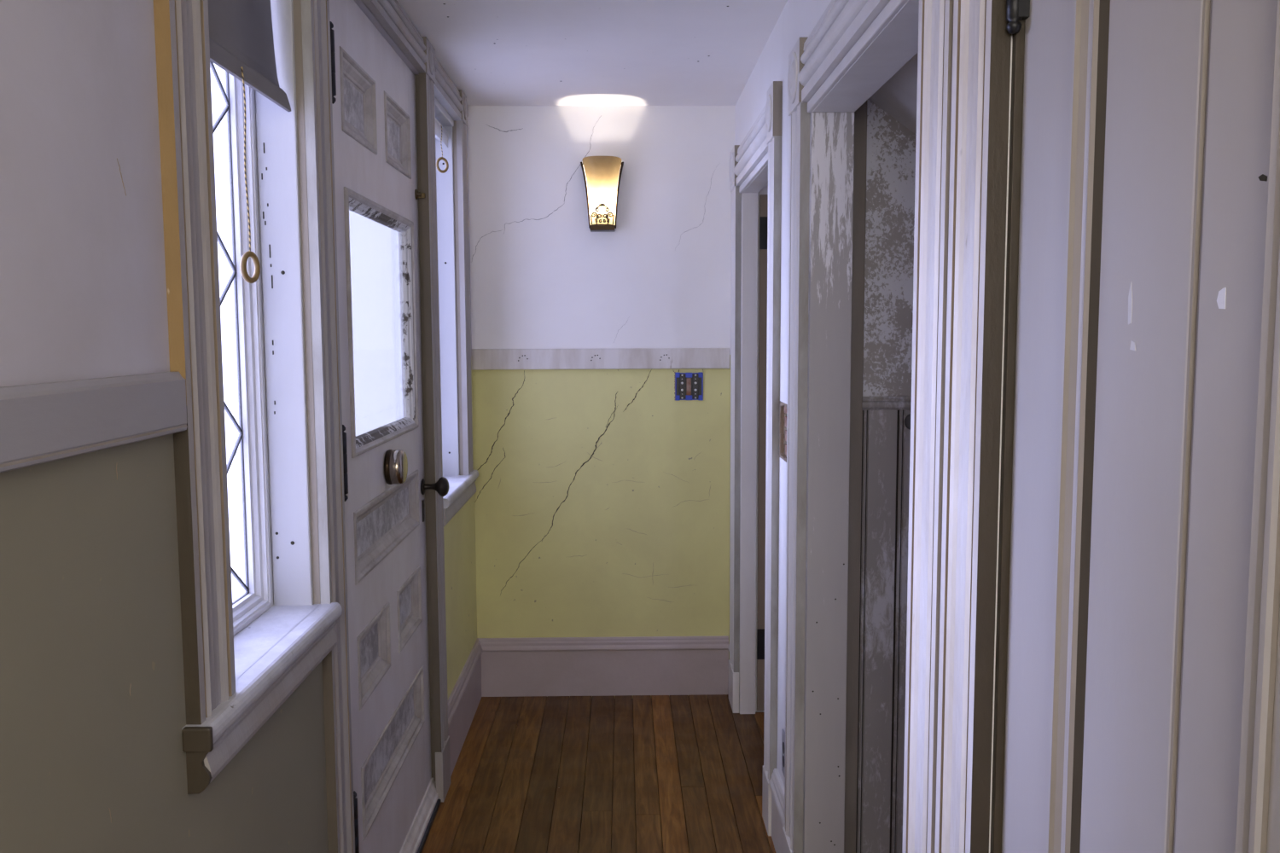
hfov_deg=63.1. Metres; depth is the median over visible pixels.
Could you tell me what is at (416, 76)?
trim
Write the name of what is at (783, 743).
socket
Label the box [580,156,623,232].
wall sconce
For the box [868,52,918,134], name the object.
ceiling
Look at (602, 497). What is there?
wall
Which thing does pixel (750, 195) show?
trim
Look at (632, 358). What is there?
trim
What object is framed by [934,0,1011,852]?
trim
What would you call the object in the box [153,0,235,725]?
trim
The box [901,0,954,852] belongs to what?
trim
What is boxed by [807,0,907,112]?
trim
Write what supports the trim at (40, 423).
attached to the wall at (93, 713)
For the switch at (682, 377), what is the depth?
4.31 m
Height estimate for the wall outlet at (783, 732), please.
0.126 m
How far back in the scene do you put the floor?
3.59 m
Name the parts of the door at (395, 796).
panel, moulding, panel, rail, moulding, sheer panel, rail, glazing frame, panel, rail, moulding, rail, panel, rail, moulding, panel, rail, moulding, panel, moulding, key plate, knob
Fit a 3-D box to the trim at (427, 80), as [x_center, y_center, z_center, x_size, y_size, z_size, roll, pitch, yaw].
[-0.663,0.013,3.382,0.041,2.443,0.150,0,5,3]
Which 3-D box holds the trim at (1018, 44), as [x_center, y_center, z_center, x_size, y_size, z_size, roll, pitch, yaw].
[0.464,0.386,1.314,0.034,2.067,0.012,0,5,-1]
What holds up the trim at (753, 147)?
attached to the wall at (798, 19)
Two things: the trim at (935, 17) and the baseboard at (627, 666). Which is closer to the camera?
the trim at (935, 17)
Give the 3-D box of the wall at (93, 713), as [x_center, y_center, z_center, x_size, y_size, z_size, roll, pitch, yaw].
[-0.723,0.214,1.272,0.163,2.467,6.118,0,5,-1]
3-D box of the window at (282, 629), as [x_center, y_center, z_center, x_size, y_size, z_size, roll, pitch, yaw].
[-0.710,-0.229,1.749,0.198,1.451,0.689,0,5,-1]
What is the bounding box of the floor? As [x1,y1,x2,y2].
[421,694,775,852]
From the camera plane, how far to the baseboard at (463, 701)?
3.94 m
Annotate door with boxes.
[329,0,449,852]
[756,194,767,711]
[1001,0,1279,852]
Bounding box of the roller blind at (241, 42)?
[207,0,290,283]
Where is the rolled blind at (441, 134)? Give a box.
[435,118,448,173]
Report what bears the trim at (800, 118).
attached to the wall at (798, 19)
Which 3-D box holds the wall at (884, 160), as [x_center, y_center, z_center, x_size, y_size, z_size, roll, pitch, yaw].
[1.060,0.125,2.158,1.054,2.467,1.480,0,5,-1]
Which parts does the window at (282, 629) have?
sash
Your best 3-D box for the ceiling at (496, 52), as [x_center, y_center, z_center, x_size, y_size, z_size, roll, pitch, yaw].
[0.455,-1.088,1.364,2.635,0.101,6.700,0,5,-1]
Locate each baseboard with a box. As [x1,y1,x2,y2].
[448,639,482,776]
[477,635,728,697]
[727,644,784,852]
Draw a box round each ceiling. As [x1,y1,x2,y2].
[396,0,787,105]
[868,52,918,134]
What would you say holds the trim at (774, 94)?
attached to the wall at (798, 19)
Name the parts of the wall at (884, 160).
rail, round plate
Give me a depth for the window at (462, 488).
3.97 m
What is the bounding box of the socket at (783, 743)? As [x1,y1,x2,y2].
[782,742,785,754]
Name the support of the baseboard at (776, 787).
attached to the wall at (798, 19)
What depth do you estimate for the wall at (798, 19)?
3.01 m
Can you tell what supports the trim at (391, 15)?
attached to the wall at (93, 713)
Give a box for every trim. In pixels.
[0,372,187,472]
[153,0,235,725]
[300,0,354,852]
[329,5,435,791]
[360,0,428,72]
[416,799,441,852]
[418,36,450,802]
[434,57,463,119]
[456,90,473,475]
[471,348,729,369]
[728,145,741,713]
[733,104,767,186]
[739,162,767,714]
[762,81,782,836]
[782,37,810,852]
[798,0,890,102]
[802,0,919,852]
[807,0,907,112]
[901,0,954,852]
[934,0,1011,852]
[989,20,1025,852]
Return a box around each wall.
[0,0,477,852]
[467,105,735,698]
[734,0,1012,852]
[843,98,916,852]
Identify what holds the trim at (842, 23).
attached to the wall at (798, 19)
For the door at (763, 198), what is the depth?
4.12 m
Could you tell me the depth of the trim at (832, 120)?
2.60 m
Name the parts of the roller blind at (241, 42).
pull cord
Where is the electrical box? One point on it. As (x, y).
(688, 386)
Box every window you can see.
[181,0,342,794]
[434,84,478,526]
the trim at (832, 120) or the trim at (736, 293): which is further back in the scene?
the trim at (736, 293)
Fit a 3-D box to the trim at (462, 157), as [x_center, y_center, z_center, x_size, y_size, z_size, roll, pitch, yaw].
[-0.675,-0.542,4.043,0.034,1.458,0.131,0,5,-1]
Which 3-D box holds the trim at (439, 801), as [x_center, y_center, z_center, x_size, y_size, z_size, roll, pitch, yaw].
[-0.722,1.287,2.906,0.153,0.032,1.101,0,5,-1]
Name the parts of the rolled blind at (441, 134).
pull cord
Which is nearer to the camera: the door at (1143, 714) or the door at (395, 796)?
the door at (1143, 714)
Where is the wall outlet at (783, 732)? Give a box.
[781,728,785,775]
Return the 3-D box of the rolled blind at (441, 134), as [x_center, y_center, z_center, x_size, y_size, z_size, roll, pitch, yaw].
[-0.721,-0.994,3.648,0.077,0.193,0.530,0,5,-1]
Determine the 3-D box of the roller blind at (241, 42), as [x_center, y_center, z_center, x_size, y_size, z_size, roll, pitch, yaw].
[-0.698,-0.589,1.782,0.078,0.687,0.478,0,5,-1]
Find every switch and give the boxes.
[679,374,685,398]
[692,374,698,398]
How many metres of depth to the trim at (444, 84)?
3.61 m
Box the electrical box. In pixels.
[674,372,703,400]
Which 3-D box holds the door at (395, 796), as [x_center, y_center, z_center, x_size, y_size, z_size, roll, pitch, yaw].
[-0.664,0.109,2.837,0.130,2.314,1.020,0,5,-1]
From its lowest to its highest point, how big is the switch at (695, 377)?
0.099 m
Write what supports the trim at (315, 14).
attached to the wall at (93, 713)

